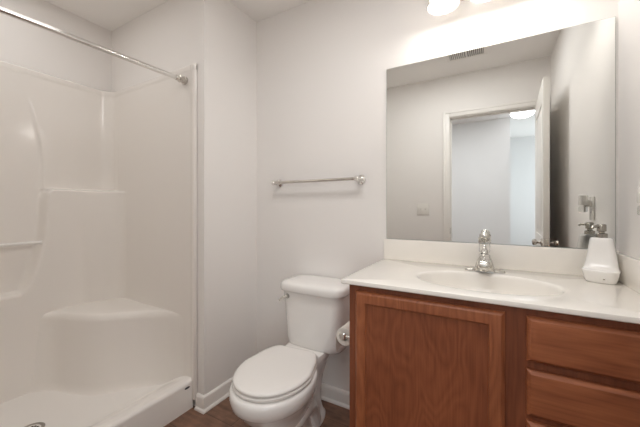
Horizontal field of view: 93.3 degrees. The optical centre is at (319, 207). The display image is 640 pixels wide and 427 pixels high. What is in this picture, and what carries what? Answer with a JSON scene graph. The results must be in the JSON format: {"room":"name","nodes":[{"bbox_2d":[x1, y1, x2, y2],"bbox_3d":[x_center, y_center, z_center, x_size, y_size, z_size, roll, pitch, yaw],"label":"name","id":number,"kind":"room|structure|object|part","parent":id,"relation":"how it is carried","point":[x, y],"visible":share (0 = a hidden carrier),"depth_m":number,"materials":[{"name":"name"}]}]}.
{"room":"bathroom","nodes":[
{"label":"bathroom","id":0,"kind":"room"},
{"bbox_2d":[0,0,111,91],"bbox_3d":[-1.867,-0.068,1.732,0.120,2.440,1.170,0,0,30],"label":"wall","id":1,"kind":"structure","parent":0,"point":[23,44],"depth_m":1.92,"materials":[{"name":"white paint"}]},
{"bbox_2d":[44,0,310,31],"bbox_3d":[-0.834,-1.337,-0.554,4.340,0.100,5.240,0,0,30],"label":"ceiling","id":2,"kind":"structure","parent":0,"point":[110,15],"depth_m":1.95,"materials":[{"name":"white paint"}]},
{"bbox_2d":[112,0,256,405],"bbox_3d":[-1.040,-0.068,2.256,1.198,2.440,0.560,0,0,30],"label":"wall","id":3,"kind":"structure","parent":0,"point":[218,36],"depth_m":1.88,"materials":[{"name":"white paint"}]},
{"bbox_2d":[164,397,349,426],"bbox_3d":[-0.834,1.202,-0.554,4.340,0.100,5.240,0,0,30],"label":"floor","id":4,"kind":"structure","parent":0,"point":[221,415],"depth_m":1.65,"materials":[{"name":"brown wood"}]},
{"bbox_2d":[0,60,196,426],"bbox_3d":[-1.403,0.160,1.468,0.932,1.986,1.169,0,0,30],"label":"shower stall","id":5,"kind":"object","parent":4,"relation":"on","point":[98,188],"visible":1,"depth_m":1.82,"materials":[{"name":"white plastic"}]},
{"bbox_2d":[0,7,187,84],"bbox_3d":[-1.073,-0.730,1.280,0.048,0.077,1.137,0,0,30],"label":"shower curtain rod","id":6,"kind":"object","parent":5,"relation":"attached to","point":[179,78],"visible":1,"depth_m":1.35,"materials":[{"name":"silver metal"}]},
{"bbox_3d":[-1.206,-0.723,1.046,0.022,0.036,0.559,0,0,30],"label":"rod","id":7,"kind":"part","parent":6,"relation":"part of","materials":[{"name":"silver metal"}]},
{"bbox_3d":[-0.937,-0.737,1.518,0.025,0.039,0.549,0,0,30],"label":"rod","id":8,"kind":"part","parent":6,"relation":"part of","materials":[{"name":"silver metal"}]},
{"bbox_3d":[-1.287,0.831,1.746,0.826,0.504,0.549,0,0,30],"label":"corner seat","id":9,"kind":"part","parent":5,"relation":"part of","materials":[{"name":"white plastic"}]},
{"bbox_2d":[229,275,349,426],"bbox_3d":[-0.148,0.783,1.501,0.408,0.738,0.712,0,0,30],"label":"toilet","id":10,"kind":"object","parent":4,"relation":"on","point":[279,385],"visible":0.98,"depth_m":1.48,"materials":[{"name":"white ceramic"}]},
{"bbox_3d":[-0.202,0.758,1.385,0.350,0.018,0.424,0,0,30],"label":"seat","id":11,"kind":"part","parent":10,"relation":"part of","materials":[{"name":"white plastic"}]},
{"bbox_3d":[-0.202,0.736,1.385,0.346,0.022,0.422,0,0,30],"label":"seat lid","id":12,"kind":"part","parent":10,"relation":"part of","materials":[{"name":"white plastic"}]},
{"bbox_3d":[-0.198,0.506,1.711,0.069,0.046,0.037,0,0,-30],"label":"flush lever","id":13,"kind":"part","parent":10,"relation":"part of","materials":[{"name":"silver metal"}]},
{"bbox_3d":[-0.024,0.443,1.718,0.408,0.058,0.214,0,0,30],"label":"tank lid","id":14,"kind":"part","parent":10,"relation":"part of","materials":[{"name":"white ceramic"}]},
{"bbox_3d":[-0.020,0.627,1.725,0.386,0.316,0.196,0,0,30],"label":"tank","id":15,"kind":"part","parent":10,"relation":"part of","materials":[{"name":"white ceramic"}]},
{"bbox_2d":[350,285,639,426],"bbox_3d":[0.635,0.724,1.171,0.911,0.858,0.544,0,0,30],"label":"vanity cabinet","id":16,"kind":"object","parent":4,"relation":"on","point":[417,360],"visible":0.76,"depth_m":0.94,"materials":[{"name":"brown wood"}]},
{"bbox_2d":[339,332,349,339],"bbox_3d":[0.156,0.552,1.344,0.093,0.042,0.172,0,0,30],"label":"toilet paper holder","id":17,"kind":"object","parent":16,"relation":"attached to","point":[342,335],"visible":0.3,"depth_m":1.29,"materials":[{"name":"silver metal"}]},
{"bbox_2d":[336,321,349,351],"bbox_3d":[0.129,0.583,1.360,0.079,0.117,0.104,0,0,30],"label":"toilet paper roll","id":18,"kind":"object","parent":17,"relation":"on","point":[346,328],"visible":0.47,"depth_m":1.32,"materials":[{"name":"white paper"}]},
{"bbox_3d":[0.348,0.677,1.036,0.396,0.630,0.007,0,0,30],"label":"panel","id":19,"kind":"part","parent":16,"relation":"part of","materials":[{"name":"brown wood"}]},
{"bbox_3d":[0.347,0.677,1.034,0.488,0.722,0.019,0,0,30],"label":"door","id":20,"kind":"part","parent":16,"relation":"part of","materials":[{"name":"brown wood"}]},
{"bbox_2d":[341,239,639,323],"bbox_3d":[0.623,0.291,1.176,0.937,0.246,0.548,0,0,30],"label":"countertop","id":21,"kind":"structure","parent":16,"relation":"on","point":[548,279],"depth_m":1.22,"materials":[{"name":"stone"}]},
{"bbox_2d":[465,232,505,272],"bbox_3d":[0.691,0.192,1.302,0.156,0.170,0.141,0,0,-32],"label":"faucet","id":22,"kind":"object","parent":21,"relation":"on","point":[484,263],"visible":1,"depth_m":1.30,"materials":[{"name":"silver metal"}]},
{"bbox_3d":[0.689,0.243,1.268,0.064,0.055,0.115,0,0,30],"label":"spout","id":23,"kind":"part","parent":22,"relation":"part of","materials":[{"name":"silver metal"}]},
{"bbox_3d":[0.717,0.163,1.318,0.049,0.068,0.049,0,0,30],"label":"handle","id":24,"kind":"part","parent":22,"relation":"part of","materials":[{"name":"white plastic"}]},
{"bbox_3d":[0.717,0.260,1.318,0.156,0.034,0.054,0,0,30],"label":"plate","id":25,"kind":"part","parent":22,"relation":"part of","materials":[{"name":"silver metal"}]},
{"bbox_2d":[582,224,620,284],"bbox_3d":[1.045,0.169,1.125,0.095,0.215,0.104,0,0,-42],"label":"soap dispenser","id":26,"kind":"object","parent":21,"relation":"on","point":[601,265],"visible":1,"depth_m":1.11,"materials":[{"name":"white ceramic"}]},
{"bbox_3d":[0.744,0.831,0.808,0.318,0.414,0.019,0,0,30],"label":"drawer","id":27,"kind":"part","parent":16,"relation":"part of","materials":[{"name":"brown wood"}]},
{"bbox_3d":[0.744,0.539,0.808,0.318,0.133,0.019,0,0,30],"label":"drawer","id":28,"kind":"part","parent":16,"relation":"part of","materials":[{"name":"brown wood"}]},
{"bbox_3d":[0.744,0.383,0.808,0.318,0.130,0.019,0,0,30],"label":"drawer","id":29,"kind":"part","parent":16,"relation":"part of","materials":[{"name":"brown wood"}]},
{"bbox_2d":[257,0,618,391],"bbox_3d":[0.443,-0.068,1.664,1.965,2.440,0.120,0,0,30],"label":"wall","id":30,"kind":"structure","parent":0,"point":[322,65],"depth_m":1.79,"materials":[{"name":"white paint"}]},
{"bbox_2d":[194,377,349,414],"bbox_3d":[-0.171,1.109,1.678,0.992,0.086,0.464,0,0,30],"label":"baseboard","id":31,"kind":"structure","parent":30,"relation":"attached to","point":[340,397],"depth_m":1.77,"materials":[{"name":"white paint"}]},
{"bbox_2d":[271,175,365,187],"bbox_3d":[-0.037,-0.160,1.823,0.630,0.054,0.082,0,0,30],"label":"towel bar","id":32,"kind":"object","parent":30,"relation":"attached to","point":[360,179],"visible":1,"depth_m":1.76,"materials":[{"name":"silver metal"}]},
{"bbox_3d":[-0.287,-0.160,1.965,0.054,0.054,0.082,0,0,30],"label":"post","id":33,"kind":"part","parent":32,"relation":"part of","materials":[{"name":"silver metal"}]},
{"bbox_3d":[0.213,-0.160,1.680,0.054,0.054,0.082,0,0,30],"label":"post","id":34,"kind":"part","parent":32,"relation":"part of","materials":[{"name":"silver metal"}]},
{"bbox_2d":[427,0,490,15],"bbox_3d":[0.722,-0.997,1.306,0.520,0.186,0.224,0,0,30],"label":"vanity light","id":35,"kind":"object","parent":30,"relation":"attached to","point":[434,7],"visible":1,"depth_m":1.40,"materials":[{"name":"white glass"}]},
{"bbox_3d":[0.552,-0.964,1.355,0.132,0.116,0.132,0,0,30],"label":"lamp shade","id":36,"kind":"part","parent":35,"relation":"part of","materials":[{"name":"white glass"}]},
{"bbox_3d":[0.701,-0.964,1.269,0.132,0.116,0.132,0,0,30],"label":"lamp shade","id":37,"kind":"part","parent":35,"relation":"part of","materials":[{"name":"white glass"}]},
{"bbox_2d":[387,16,615,248],"bbox_3d":[0.759,-0.291,1.410,0.916,0.916,0.006,0,0,30],"label":"wall mirror","id":38,"kind":"object","parent":30,"relation":"attached to","point":[513,141],"visible":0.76,"depth_m":1.35,"materials":[{"name":"clear glass"}]},
{"bbox_2d":[384,239,618,275],"bbox_3d":[0.754,0.223,1.406,0.937,0.110,0.018,0,0,30],"label":"backsplash","id":39,"kind":"structure","parent":30,"relation":"attached to","point":[567,261],"depth_m":1.37,"materials":[{"name":"stone"}]},
{"bbox_2d":[619,0,639,258],"bbox_3d":[0.818,-0.068,0.454,0.115,2.440,1.610,0,0,30],"label":"wall","id":40,"kind":"structure","parent":0,"point":[629,10],"depth_m":1.09,"materials":[{"name":"white paint"}]},
{"bbox_3d":[0.985,0.005,0.871,0.008,0.116,0.072,0,0,30],"label":"wall outlet","id":41,"kind":"object","parent":40,"relation":"attached to","visible":0},
{"bbox_2d":[637,186,639,214],"bbox_3d":[0.961,-0.020,0.885,0.047,0.088,0.046,0,0,30],"label":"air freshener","id":42,"kind":"object","parent":41,"relation":"attached to","point":[638,188],"visible":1,"depth_m":0.89,"materials":[{"name":"white plastic"}]}
]}

